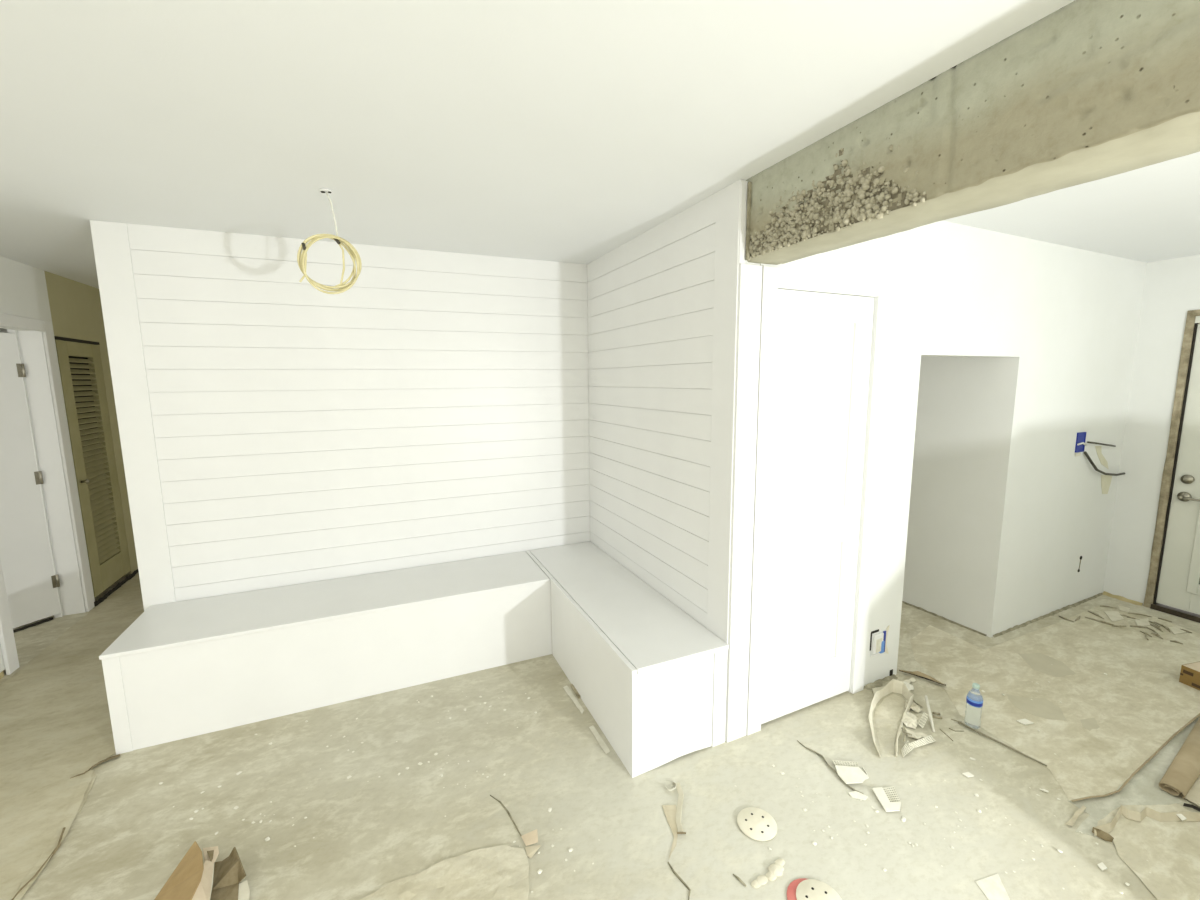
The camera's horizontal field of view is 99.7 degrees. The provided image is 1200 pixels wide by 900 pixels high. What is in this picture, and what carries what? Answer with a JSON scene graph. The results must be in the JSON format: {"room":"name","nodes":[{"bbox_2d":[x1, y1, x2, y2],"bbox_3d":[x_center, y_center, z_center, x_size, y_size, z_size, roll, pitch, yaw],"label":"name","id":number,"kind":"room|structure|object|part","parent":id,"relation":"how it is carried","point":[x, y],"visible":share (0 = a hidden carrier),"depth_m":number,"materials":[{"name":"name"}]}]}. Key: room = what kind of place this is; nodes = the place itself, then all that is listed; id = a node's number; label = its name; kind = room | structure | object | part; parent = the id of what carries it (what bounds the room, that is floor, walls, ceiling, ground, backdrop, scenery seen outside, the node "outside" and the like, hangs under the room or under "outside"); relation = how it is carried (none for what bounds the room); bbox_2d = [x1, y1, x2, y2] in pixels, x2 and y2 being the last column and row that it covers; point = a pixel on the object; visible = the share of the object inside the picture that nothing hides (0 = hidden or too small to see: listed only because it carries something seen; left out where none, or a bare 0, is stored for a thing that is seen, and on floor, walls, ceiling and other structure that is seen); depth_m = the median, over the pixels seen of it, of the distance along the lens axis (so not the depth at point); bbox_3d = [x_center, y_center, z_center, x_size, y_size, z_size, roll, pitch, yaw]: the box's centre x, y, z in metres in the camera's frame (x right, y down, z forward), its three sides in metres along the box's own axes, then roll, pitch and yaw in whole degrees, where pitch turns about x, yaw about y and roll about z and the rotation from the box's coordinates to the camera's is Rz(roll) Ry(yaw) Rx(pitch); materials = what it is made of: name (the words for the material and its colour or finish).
{"room":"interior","nodes":[
{"label":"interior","id":0,"kind":"room"},
{"bbox_2d":[0,256,137,678],"bbox_3d":[-3.864,-0.020,3.577,0.120,2.442,4.400,-4,9,-23],"label":"wall","id":1,"kind":"structure","parent":0,"point":[75,307],"depth_m":3.73,"materials":[{"name":"beige paint"}]},
{"bbox_2d":[13,617,52,632],"bbox_3d":[-4.018,1.244,3.242,0.020,0.031,0.779,2,8,18],"label":"trim","id":2,"kind":"structure","parent":1,"relation":"attached to","point":[51,618],"depth_m":3.51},
{"bbox_2d":[0,313,94,674],"bbox_3d":[-3.924,0.226,3.084,0.687,2.090,0.968,-4,9,-23],"label":"door","id":3,"kind":"structure","parent":1,"relation":"in","point":[44,569],"depth_m":3.47,"materials":[{"name":"white paint"}]},
{"bbox_3d":[-3.441,0.259,2.817,0.018,2.090,0.088,-4,9,-23],"label":"casing","id":4,"kind":"part","parent":3,"relation":"part of","materials":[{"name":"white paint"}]},
{"bbox_3d":[-3.897,-0.534,3.398,0.004,0.090,0.022,2,8,18],"label":"hinge plate","id":5,"kind":"part","parent":3,"relation":"part of","materials":[{"name":"silver metal"}]},
{"bbox_3d":[-3.627,-0.793,3.079,0.018,0.075,0.795,-4,9,-23],"label":"casing","id":6,"kind":"part","parent":3,"relation":"part of","materials":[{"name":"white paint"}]},
{"bbox_3d":[-3.890,0.194,3.499,0.004,0.090,0.022,2,8,18],"label":"hinge plate","id":7,"kind":"part","parent":3,"relation":"part of","materials":[{"name":"silver metal"}]},
{"bbox_3d":[-3.884,0.936,3.602,0.004,0.090,0.022,2,8,18],"label":"hinge plate","id":8,"kind":"part","parent":3,"relation":"part of","materials":[{"name":"silver metal"}]},
{"bbox_3d":[-3.795,0.151,3.617,0.018,2.090,0.085,-4,9,-23],"label":"casing","id":9,"kind":"part","parent":3,"relation":"part of","materials":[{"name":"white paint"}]},
{"bbox_2d":[54,336,130,598],"bbox_3d":[-3.998,0.148,3.984,0.156,2.000,0.635,-4,9,-23],"label":"door","id":10,"kind":"structure","parent":1,"relation":"in","point":[79,361],"depth_m":3.98,"materials":[{"name":"beige paint"}]},
{"bbox_2d":[94,569,138,605],"bbox_3d":[-4.053,1.087,4.381,0.030,0.029,1.260,-4,9,-23],"label":"trim","id":11,"kind":"structure","parent":1,"relation":"attached to","point":[135,572],"depth_m":4.12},
{"bbox_2d":[90,220,589,610],"bbox_3d":[-1.271,0.012,3.186,2.624,2.442,0.144,-4,9,-23],"label":"wall","id":12,"kind":"structure","parent":0,"point":[276,429],"depth_m":2.96,"materials":[{"name":"white wood"}]},
{"bbox_2d":[0,0,1199,288],"bbox_3d":[-0.209,-1.125,2.069,9.800,0.100,10.200,-4,9,-23],"label":"ceiling","id":13,"kind":"structure","parent":0,"point":[567,131],"depth_m":1.49,"materials":[{"name":"white paint"}]},
{"bbox_2d":[319,188,332,193],"bbox_3d":[-1.126,-1.063,2.081,0.048,0.010,0.048,-4,9,-23],"label":"electrical box","id":14,"kind":"object","parent":13,"relation":"attached to","point":[323,190],"visible":0.99,"depth_m":2.07,"materials":[{"name":"white plastic"}]},
{"bbox_2d":[297,192,361,293],"bbox_3d":[-1.128,-0.857,2.105,0.239,0.412,0.066,-4,9,-23],"label":"cable coil","id":15,"kind":"object","parent":13,"relation":"hanging from","point":[301,257],"visible":1,"depth_m":2.11,"materials":[{"name":"yellow plastic"}]},
{"bbox_2d":[745,0,1199,264],"bbox_3d":[1.286,-0.759,0.765,0.262,0.332,2.942,-4,9,-23],"label":"concrete beam","id":16,"kind":"structure","parent":13,"relation":"attached to","point":[1089,90],"depth_m":1.22,"materials":[{"name":"grey concrete"}]},
{"bbox_2d":[0,572,1199,899],"bbox_3d":[-0.187,1.403,2.420,9.800,0.120,10.200,-4,9,-23],"label":"floor","id":17,"kind":"structure","parent":0,"point":[122,843],"depth_m":2.00,"materials":[{"name":"beige concrete"}]},
{"bbox_2d":[0,573,143,899],"bbox_3d":[-2.941,1.277,3.005,0.901,0.014,4.703,-4,9,-23],"label":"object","id":18,"kind":"structure","parent":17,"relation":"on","point":[55,721],"depth_m":2.40,"materials":[{"name":"beige paper"}]},
{"bbox_3d":[-1.943,1.441,1.766,0.030,0.010,0.323,-4,9,-22],"label":"paper edge","id":19,"kind":"part","parent":18,"relation":"part of","materials":[{"name":"beige paper"}]},
{"bbox_3d":[-2.038,1.420,1.926,0.059,0.005,0.660,-5,9,-29],"label":"paper strip","id":20,"kind":"part","parent":18,"relation":"part of","materials":[{"name":"beige paper"}]},
{"bbox_3d":[-2.210,1.380,2.218,0.051,0.014,0.162,5,10,35],"label":"paper edge","id":21,"kind":"part","parent":18,"relation":"part of","materials":[{"name":"brown paper"}]},
{"bbox_2d":[154,841,249,899],"bbox_3d":[-1.278,1.410,1.628,0.401,0.099,0.239,3,8,21],"label":"cardboard","id":22,"kind":"object","parent":17,"relation":"on","point":[191,879],"visible":1,"depth_m":1.66,"materials":[{"name":"cardboard"}]},
{"bbox_2d":[99,551,551,754],"bbox_3d":[-1.353,1.041,2.904,2.066,0.482,0.552,-4,9,-23],"label":"bench","id":23,"kind":"object","parent":17,"relation":"on","point":[180,670],"visible":1,"depth_m":2.63,"materials":[{"name":"white wood"}]},
{"bbox_3d":[-2.165,1.144,2.276,0.060,0.464,0.024,-4,9,-23],"label":"corner trim","id":24,"kind":"part","parent":23,"relation":"part of","materials":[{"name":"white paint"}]},
{"bbox_3d":[-1.356,0.812,2.871,2.063,0.018,0.552,-4,9,-23],"label":"seat","id":25,"kind":"part","parent":23,"relation":"part of","materials":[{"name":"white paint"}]},
{"bbox_2d":[360,845,528,899],"bbox_3d":[-0.508,1.447,1.640,0.555,0.010,0.364,-1,8,-1],"label":"paper","id":26,"kind":"object","parent":17,"relation":"on","point":[501,872],"visible":1,"depth_m":1.69,"materials":[{"name":"beige paper"}]},
{"bbox_2d":[490,795,520,835],"bbox_3d":[-0.361,1.406,1.959,0.020,0.007,0.243,-7,10,-39],"label":"strip","id":27,"kind":"object","parent":17,"relation":"on","point":[504,807],"depth_m":1.96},
{"bbox_2d":[521,829,540,857],"bbox_3d":[-0.246,1.402,1.818,0.054,0.043,0.093,-4,9,-23],"label":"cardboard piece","id":28,"kind":"object","parent":17,"relation":"on","point":[530,838],"visible":1,"depth_m":1.82,"materials":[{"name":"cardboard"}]},
{"bbox_2d":[563,685,583,713],"bbox_3d":[-0.137,1.305,2.651,0.028,0.005,0.259,-4,9,-25],"label":"tape strip","id":29,"kind":"object","parent":17,"relation":"on","point":[566,688],"visible":1,"depth_m":2.65,"materials":[{"name":"beige paper"}]},
{"bbox_2d":[570,684,580,698],"bbox_3d":[-0.130,1.294,2.717,0.018,0.011,0.120,-4,9,-23],"label":"strip","id":30,"kind":"object","parent":17,"relation":"on","point":[571,685],"depth_m":2.71,"materials":[{"name":"beige paper"}]},
{"bbox_2d":[589,725,609,753],"bbox_3d":[-0.003,1.345,2.356,0.028,0.004,0.200,-4,9,-23],"label":"tape strip","id":31,"kind":"object","parent":17,"relation":"on","point":[601,742],"visible":1,"depth_m":2.35,"materials":[{"name":"beige paper"}]},
{"bbox_2d":[526,541,728,777],"bbox_3d":[0.031,1.026,2.926,0.488,0.484,1.619,-4,9,-23],"label":"bench","id":32,"kind":"object","parent":17,"relation":"on","point":[651,676],"visible":0.97,"depth_m":2.31,"materials":[{"name":"white wood"}]},
{"bbox_3d":[-0.074,1.083,2.594,0.022,0.464,1.050,-4,9,-23],"label":"panel","id":33,"kind":"part","parent":32,"relation":"part of","materials":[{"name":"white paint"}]},
{"bbox_3d":[0.029,0.796,2.894,0.488,0.020,1.619,-4,9,-23],"label":"seat","id":34,"kind":"part","parent":32,"relation":"part of","materials":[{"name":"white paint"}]},
{"bbox_3d":[0.317,1.135,2.193,0.414,0.464,0.018,-4,9,-25],"label":"panel","id":35,"kind":"part","parent":32,"relation":"part of","materials":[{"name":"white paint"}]},
{"bbox_3d":[0.538,1.110,2.294,0.072,0.482,0.020,-4,9,-25],"label":"corner trim","id":36,"kind":"part","parent":32,"relation":"part of","materials":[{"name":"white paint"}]},
{"bbox_2d":[662,805,677,859],"bbox_3d":[0.267,1.411,1.872,0.055,0.005,0.234,0,8,2],"label":"paper","id":37,"kind":"object","parent":17,"relation":"on","point":[669,810],"visible":1,"depth_m":1.92,"materials":[{"name":"beige paper"}]},
{"bbox_2d":[665,781,685,833],"bbox_3d":[0.305,1.388,1.981,0.067,0.019,0.253,-1,8,-5],"label":"strip","id":38,"kind":"object","parent":17,"relation":"on","point":[678,786],"visible":1,"depth_m":1.97,"materials":[{"name":"paper"}]},
{"bbox_2d":[668,862,690,899],"bbox_3d":[0.272,1.437,1.687,0.032,0.008,0.153,-3,8,-17],"label":"strip","id":39,"kind":"object","parent":17,"relation":"on","point":[672,869],"depth_m":1.69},
{"bbox_2d":[733,874,746,886],"bbox_3d":[0.466,1.433,1.689,0.008,0.008,0.052,-6,10,-37],"label":"dark sliver","id":40,"kind":"object","parent":17,"relation":"on","point":[737,877],"visible":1,"depth_m":1.68,"materials":[{"name":"beige wood"}]},
{"bbox_2d":[737,807,776,840],"bbox_3d":[0.589,1.401,1.899,0.144,0.005,0.144,-4,9,-23],"label":"disc","id":41,"kind":"object","parent":17,"relation":"on","point":[756,823],"visible":1,"depth_m":1.89,"materials":[{"name":"beige paper"}]},
{"bbox_2d":[751,858,784,887],"bbox_3d":[0.576,1.429,1.704,0.166,0.019,0.046,-6,10,-35],"label":"lump","id":42,"kind":"object","parent":17,"relation":"on","point":[776,869],"visible":1,"depth_m":1.70,"materials":[{"name":"paper"}]},
{"bbox_2d":[787,878,841,899],"bbox_3d":[0.687,1.441,1.617,0.170,0.008,0.160,-4,9,-23],"label":"disc","id":43,"kind":"object","parent":17,"relation":"on","point":[801,888],"visible":1,"depth_m":1.65,"materials":[{"name":"beige paper"}]},
{"bbox_2d":[797,740,862,793],"bbox_3d":[0.986,1.358,2.187,0.042,0.015,0.345,-3,8,-20],"label":"paper edge","id":44,"kind":"object","parent":17,"relation":"on","point":[797,740],"visible":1,"depth_m":2.18,"materials":[{"name":"brown paper"}]},
{"bbox_2d":[832,760,867,783],"bbox_3d":[1.058,1.358,2.132,0.120,0.008,0.133,0,8,7],"label":"paper scrap","id":45,"kind":"object","parent":17,"relation":"on","point":[850,772],"visible":1,"depth_m":2.13,"materials":[{"name":"paper"}]},
{"bbox_3d":[1.061,1.353,2.183,0.107,0.001,0.029,0,8,7],"label":"perforated leg","id":46,"kind":"part","parent":45,"relation":"part of","materials":[{"name":"paper"}]},
{"bbox_2d":[848,791,867,799],"bbox_3d":[1.034,1.382,2.028,0.073,0.004,0.038,2,8,19],"label":"flake","id":47,"kind":"object","parent":17,"relation":"on","point":[854,794],"visible":1,"depth_m":2.02,"materials":[{"name":"white paint"}]},
{"bbox_2d":[872,786,900,811],"bbox_3d":[1.149,1.380,2.005,0.097,0.008,0.130,0,8,3],"label":"paper scrap","id":48,"kind":"object","parent":17,"relation":"on","point":[888,797],"visible":1,"depth_m":2.00,"materials":[{"name":"paper"}]},
{"bbox_3d":[1.169,1.379,2.026,0.052,0.001,0.090,1,8,7],"label":"perforated leg","id":49,"kind":"part","parent":48,"relation":"part of","materials":[{"name":"paper"}]},
{"bbox_2d":[872,677,915,693],"bbox_3d":[1.591,1.273,2.739,0.334,0.010,0.043,-3,8,-20],"label":"paper shred","id":50,"kind":"object","parent":17,"relation":"on","point":[912,679],"visible":0.44,"depth_m":2.76,"materials":[{"name":"paper"}]},
{"bbox_2d":[868,679,921,757],"bbox_3d":[1.407,1.288,2.455,0.604,0.069,0.214,-8,11,-43],"label":"ring","id":51,"kind":"object","parent":17,"relation":"on","point":[890,711],"visible":0.98,"depth_m":2.50,"materials":[{"name":"paint"}]},
{"bbox_2d":[901,741,913,756],"bbox_3d":[1.367,1.335,2.258,0.102,0.022,0.034,-6,10,-35],"label":"strip","id":52,"kind":"object","parent":17,"relation":"on","point":[906,749],"visible":1,"depth_m":2.26,"materials":[{"name":"paper"}]},
{"bbox_2d":[904,682,913,689],"bbox_3d":[1.653,1.276,2.729,0.080,0.007,0.069,-4,9,-23],"label":"paper shred","id":53,"kind":"object","parent":17,"relation":"on","point":[909,686],"visible":0.48,"depth_m":2.73,"materials":[{"name":"white paper"}]},
{"bbox_2d":[905,728,927,739],"bbox_3d":[1.480,1.327,2.355,0.099,0.012,0.060,3,9,25],"label":"paper shred","id":54,"kind":"object","parent":17,"relation":"on","point":[918,735],"visible":0.88,"depth_m":2.36,"materials":[{"name":"paper"}]},
{"bbox_2d":[908,735,935,747],"bbox_3d":[1.461,1.326,2.297,0.164,0.022,0.027,-4,9,-23],"label":"strip","id":55,"kind":"object","parent":17,"relation":"on","point":[929,739],"visible":1,"depth_m":2.30,"materials":[{"name":"paper"}]},
{"bbox_2d":[918,712,928,727],"bbox_3d":[1.548,1.293,2.423,0.084,0.032,0.025,-7,10,-40],"label":"strip","id":56,"kind":"object","parent":17,"relation":"on","point":[924,717],"visible":1,"depth_m":2.42,"materials":[{"name":"metal"}]},
{"bbox_2d":[925,695,934,732],"bbox_3d":[1.617,1.290,2.482,0.014,0.056,0.225,3,9,23],"label":"plaster sliver","id":57,"kind":"object","parent":17,"relation":"on","point":[926,697],"visible":1,"depth_m":2.47,"materials":[{"name":"white paint"}]},
{"bbox_2d":[962,772,973,777],"bbox_3d":[1.544,1.362,2.123,0.037,0.004,0.022,-2,8,-14],"label":"flake","id":58,"kind":"object","parent":17,"relation":"on","point":[967,774],"visible":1,"depth_m":2.12,"materials":[{"name":"white paint"}]},
{"bbox_2d":[964,683,982,728],"bbox_3d":[1.779,1.212,2.406,0.064,0.212,0.064,-4,9,-23],"label":"water bottle","id":59,"kind":"object","parent":17,"relation":"on","point":[974,699],"visible":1,"depth_m":2.39,"materials":[{"name":"clear plastic"}]},
{"bbox_2d":[975,874,1009,899],"bbox_3d":[1.292,1.434,1.655,0.117,0.001,0.078,-2,8,-12],"label":"paper scrap","id":60,"kind":"object","parent":17,"relation":"on","point":[992,886],"visible":1,"depth_m":1.66,"materials":[{"name":"white paper"}]},
{"bbox_2d":[958,721,1046,766],"bbox_3d":[1.819,1.331,2.303,0.010,0.014,0.334,-6,10,-34],"label":"metal rod","id":61,"kind":"object","parent":17,"relation":"on","point":[1001,743],"visible":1,"depth_m":2.29,"materials":[{"name":"metal"}]},
{"bbox_2d":[910,605,1199,801],"bbox_3d":[2.897,1.245,2.871,2.474,0.016,1.385,-2,8,-13],"label":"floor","id":62,"kind":"structure","parent":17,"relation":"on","point":[1141,701],"depth_m":2.70,"materials":[{"name":"beige paper"}]},
{"bbox_2d":[899,670,945,685],"bbox_3d":[1.781,1.254,2.801,0.224,0.028,0.052,6,11,41],"label":"flap","id":63,"kind":"object","parent":62,"relation":"on","point":[915,673],"visible":1,"depth_m":2.81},
{"bbox_2d":[1016,719,1033,724],"bbox_3d":[2.053,1.313,2.445,0.064,0.004,0.036,-2,8,-13],"label":"flake","id":64,"kind":"object","parent":62,"relation":"on","point":[1022,721],"visible":1,"depth_m":2.44,"materials":[{"name":"white paint"}]},
{"bbox_2d":[1006,694,1066,720],"bbox_3d":[2.211,1.301,2.559,0.216,0.001,0.184,2,8,14],"label":"paper stain","id":65,"kind":"object","parent":62,"relation":"on","point":[1040,707],"visible":1,"depth_m":2.56,"materials":[{"name":"beige paper"}]},
{"bbox_2d":[1019,653,1075,676],"bbox_3d":[2.595,1.245,2.942,0.206,0.001,0.271,2,8,14],"label":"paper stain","id":66,"kind":"object","parent":62,"relation":"on","point":[1040,662],"visible":1,"depth_m":2.93,"materials":[{"name":"beige paper"}]},
{"bbox_2d":[1080,718,1099,730],"bbox_3d":[2.362,1.317,2.439,0.135,0.001,0.067,-4,9,-23],"label":"paper stain","id":67,"kind":"object","parent":62,"relation":"on","point":[1090,723],"visible":1,"depth_m":2.44,"materials":[{"name":"beige paper"}]},
{"bbox_2d":[1085,617,1113,624],"bbox_3d":[3.402,1.163,3.431,0.017,0.015,0.173,-6,10,-34],"label":"wood splinter","id":68,"kind":"object","parent":62,"relation":"on","point":[1101,621],"visible":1,"depth_m":3.43,"materials":[{"name":"beige wood"}]},
{"bbox_2d":[1104,611,1123,621],"bbox_3d":[3.574,1.154,3.514,0.083,0.003,0.226,5,9,33],"label":"chip","id":69,"kind":"object","parent":62,"relation":"on","point":[1113,615],"visible":1,"depth_m":3.52,"materials":[{"name":"paper"}]},
{"bbox_2d":[1118,605,1129,611],"bbox_3d":[3.745,1.137,3.623,0.102,0.003,0.061,-7,10,-39],"label":"chip","id":70,"kind":"object","parent":62,"relation":"on","point":[1125,609],"visible":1,"depth_m":3.62,"materials":[{"name":"paper"}]},
{"bbox_3d":[2.448,1.338,2.230,1.314,0.016,0.068,-4,9,-25],"label":"paper edge","id":71,"kind":"part","parent":62,"relation":"part of","materials":[{"name":"beige paper"}]},
{"bbox_2d":[1134,618,1149,625],"bbox_3d":[3.670,1.165,3.427,0.072,0.003,0.206,7,11,42],"label":"chip","id":72,"kind":"object","parent":62,"relation":"on","point":[1142,622],"visible":1,"depth_m":3.42,"materials":[{"name":"paper"}]},
{"bbox_2d":[1168,626,1185,633],"bbox_3d":[3.779,1.180,3.312,0.073,0.003,0.174,5,10,34],"label":"chip","id":73,"kind":"object","parent":62,"relation":"on","point":[1177,629],"visible":1,"depth_m":3.31,"materials":[{"name":"paper"}]},
{"bbox_2d":[1179,661,1199,689],"bbox_3d":[3.332,1.236,2.593,0.262,0.099,0.400,-2,8,-13],"label":"cardboard box","id":74,"kind":"object","parent":62,"relation":"on","point":[1190,673],"visible":1,"depth_m":2.72,"materials":[{"name":"brown cardboard"}]},
{"bbox_3d":[3.332,1.190,2.586,0.254,0.005,0.392,-2,8,-13],"label":"lid","id":75,"kind":"part","parent":74,"relation":"part of","materials":[{"name":"cardboard"}]},
{"bbox_2d":[1065,805,1085,825],"bbox_3d":[1.804,1.383,1.914,0.165,0.011,0.018,-5,9,-28],"label":"paper scrap","id":76,"kind":"object","parent":17,"relation":"on","point":[1078,812],"visible":1,"depth_m":1.91,"materials":[{"name":"beige paper"}]},
{"bbox_2d":[1097,862,1106,870],"bbox_3d":[1.709,1.417,1.722,0.034,0.004,0.019,-3,8,-16],"label":"flake","id":77,"kind":"object","parent":17,"relation":"on","point":[1101,865],"visible":1,"depth_m":1.72,"materials":[{"name":"white paint"}]},
{"bbox_2d":[1069,716,1199,837],"bbox_3d":[2.396,1.358,2.142,1.421,0.001,0.202,-4,9,-23],"label":"cardboard","id":78,"kind":"object","parent":17,"relation":"on","point":[1143,788],"visible":0.84,"depth_m":2.03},
{"bbox_2d":[1097,803,1199,899],"bbox_3d":[2.003,1.413,1.745,0.639,0.006,0.395,-4,9,-23],"label":"paper","id":79,"kind":"object","parent":17,"relation":"on","point":[1171,849],"visible":0.98,"depth_m":1.78,"materials":[{"name":"beige paper"}]},
{"bbox_2d":[1092,805,1199,841],"bbox_3d":[2.038,1.383,1.891,0.497,0.021,0.128,-1,8,-7],"label":"fold","id":80,"kind":"object","parent":79,"relation":"on","point":[1132,815],"depth_m":1.90,"materials":[{"name":"beige paper"}]},
{"bbox_3d":[1.819,1.393,1.831,0.022,0.021,0.056,-7,10,-38],"label":"torn edge","id":81,"kind":"part","parent":80,"relation":"part of","materials":[{"name":"brown paper"}]},
{"bbox_2d":[1176,814,1186,820],"bbox_3d":[2.183,1.376,1.901,0.022,0.003,0.045,2,8,15],"label":"flake","id":82,"kind":"object","parent":80,"relation":"on","point":[1180,816],"visible":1,"depth_m":1.90,"materials":[{"name":"white paper"}]},
{"bbox_2d":[1159,718,1199,806],"bbox_3d":[2.706,1.325,2.191,0.948,0.048,0.229,-5,9,-32],"label":"paper roll","id":83,"kind":"object","parent":17,"relation":"on","point":[1182,777],"visible":1,"depth_m":2.08,"materials":[{"name":"brown paper"}]},
{"bbox_2d":[1183,803,1199,811],"bbox_3d":[2.281,1.374,1.945,0.055,0.010,0.021,7,11,44],"label":"strip","id":84,"kind":"object","parent":17,"relation":"on","point":[1184,804],"visible":1,"depth_m":1.95,"materials":[{"name":"black plastic"}]},
{"bbox_2d":[587,179,740,734],"bbox_3d":[0.258,0.037,2.913,0.040,2.442,1.618,-4,9,-23],"label":"wall","id":85,"kind":"structure","parent":0,"point":[662,304],"depth_m":2.59,"materials":[{"name":"white wood"}]},
{"bbox_2d":[725,180,1031,742],"bbox_3d":[1.509,0.060,2.674,2.137,2.442,0.132,-4,9,-25],"label":"wall","id":86,"kind":"structure","parent":0,"point":[953,289],"depth_m":2.57,"materials":[{"name":"white paint"}]},
{"bbox_2d":[746,266,889,734],"bbox_3d":[1.014,0.256,2.460,0.799,2.120,0.136,-4,9,-25],"label":"door","id":87,"kind":"structure","parent":86,"relation":"in","point":[815,351],"depth_m":2.41,"materials":[{"name":"white paint"}]},
{"bbox_3d":[0.712,0.286,2.262,0.081,2.120,0.036,-4,9,-25],"label":"casing","id":88,"kind":"part","parent":87,"relation":"part of","materials":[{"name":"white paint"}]},
{"bbox_3d":[1.029,0.772,2.502,0.395,0.615,0.017,-4,9,-25],"label":"panel","id":89,"kind":"part","parent":87,"relation":"part of","materials":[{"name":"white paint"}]},
{"bbox_3d":[1.021,-0.149,2.374,0.395,0.885,0.017,-4,9,-25],"label":"panel","id":90,"kind":"part","parent":87,"relation":"part of","materials":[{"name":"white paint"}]},
{"bbox_3d":[1.364,0.279,2.564,0.082,2.040,0.016,-4,9,-25],"label":"casing","id":91,"kind":"part","parent":87,"relation":"part of","materials":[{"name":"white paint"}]},
{"bbox_2d":[870,625,889,655],"bbox_3d":[1.513,1.043,2.761,0.152,0.170,0.056,-4,9,-25],"label":"outlet box","id":92,"kind":"object","parent":86,"relation":"attached to","point":[878,642],"visible":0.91,"depth_m":2.73,"materials":[{"name":"blue plastic"}]},
{"bbox_2d":[864,674,897,689],"bbox_3d":[1.547,1.271,2.770,0.250,0.014,0.041,-4,9,-25],"label":"trim","id":93,"kind":"structure","parent":86,"relation":"attached to","point":[878,683],"depth_m":2.77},
{"bbox_2d":[902,239,1146,637],"bbox_3d":[2.695,-0.203,4.494,1.590,2.442,2.400,-4,9,-25],"label":"wall","id":94,"kind":"structure","parent":0,"point":[1004,511],"depth_m":3.35,"materials":[{"name":"white paint"}]},
{"bbox_2d":[902,601,986,635],"bbox_3d":[2.276,1.133,3.699,0.017,0.019,0.980,-4,9,-25],"label":"trim","id":95,"kind":"structure","parent":94,"relation":"attached to","point":[914,606],"depth_m":3.50,"materials":[{"name":"wood"}]},
{"bbox_2d":[993,593,1102,637],"bbox_3d":[3.193,1.145,3.559,1.470,0.018,0.022,-4,9,-25],"label":"trim","id":96,"kind":"structure","parent":94,"relation":"attached to","point":[1052,613],"depth_m":3.54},
{"bbox_2d":[1075,432,1086,455],"bbox_3d":[3.266,-0.043,3.464,0.118,0.160,0.072,-4,9,-25],"label":"outlet box","id":97,"kind":"object","parent":94,"relation":"attached to","point":[1080,445],"visible":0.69,"depth_m":3.44,"materials":[{"name":"blue plastic"}]},
{"bbox_2d":[1087,441,1115,446],"bbox_3d":[3.543,-0.039,3.555,0.414,0.066,0.042,-4,9,-25],"label":"wire","id":98,"kind":"object","parent":97,"relation":"attached to","point":[1087,441],"visible":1,"depth_m":3.50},
{"bbox_2d":[1083,451,1124,475],"bbox_3d":[3.733,0.087,3.664,0.890,0.212,0.046,-4,9,-25],"label":"wire","id":99,"kind":"object","parent":97,"relation":"attached to","point":[1084,452],"visible":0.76,"depth_m":3.52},
{"bbox_2d":[1095,446,1107,468],"bbox_3d":[3.582,0.055,3.613,0.243,0.184,0.002,-4,9,-25],"label":"drip","id":100,"kind":"object","parent":94,"relation":"attached to","point":[1102,459],"visible":1,"depth_m":3.60,"materials":[{"name":"beige paint"}]},
{"bbox_2d":[1101,475,1111,493],"bbox_3d":[3.684,0.251,3.688,0.172,0.154,0.002,-4,9,-25],"label":"drip","id":101,"kind":"object","parent":94,"relation":"attached to","point":[1105,479],"visible":0.9,"depth_m":3.69,"materials":[{"name":"beige paint"}]},
{"bbox_2d":[1103,255,1199,603],"bbox_3d":[4.885,0.186,1.557,0.140,2.442,4.860,-4,9,-23],"label":"wall","id":102,"kind":"structure","parent":0,"point":[1171,289],"depth_m":3.60,"materials":[{"name":"white paint"}]},
{"bbox_2d":[1102,591,1142,605],"bbox_3d":[3.889,1.107,3.775,0.038,0.023,0.220,-4,9,-23],"label":"trim","id":103,"kind":"structure","parent":102,"relation":"attached to","point":[1118,597],"depth_m":3.77,"materials":[{"name":"brown wood"}]},
{"bbox_2d":[1143,310,1199,622],"bbox_3d":[4.178,0.163,3.065,0.156,2.085,1.060,-4,9,-23],"label":"door","id":104,"kind":"structure","parent":102,"relation":"in","point":[1173,583],"depth_m":3.47,"materials":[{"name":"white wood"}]},
{"bbox_3d":[3.974,0.321,3.453,0.067,0.067,0.068,-4,9,-23],"label":"handle","id":105,"kind":"part","parent":104,"relation":"part of","materials":[{"name":"silver metal"}]},
{"bbox_3d":[3.974,0.331,3.391,0.020,0.022,0.117,-4,9,-23],"label":"lever","id":106,"kind":"part","parent":104,"relation":"part of","materials":[{"name":"silver metal"}]},
{"bbox_3d":[4.171,0.188,3.051,0.012,1.680,0.705,-4,9,-23],"label":"glass frame","id":107,"kind":"part","parent":104,"relation":"part of","materials":[{"name":"beige paint"}]},
{"bbox_3d":[4.016,-0.849,3.242,0.026,0.044,0.270,-4,9,-23],"label":"trim","id":108,"kind":"part","parent":104,"relation":"part of","materials":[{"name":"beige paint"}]}
]}

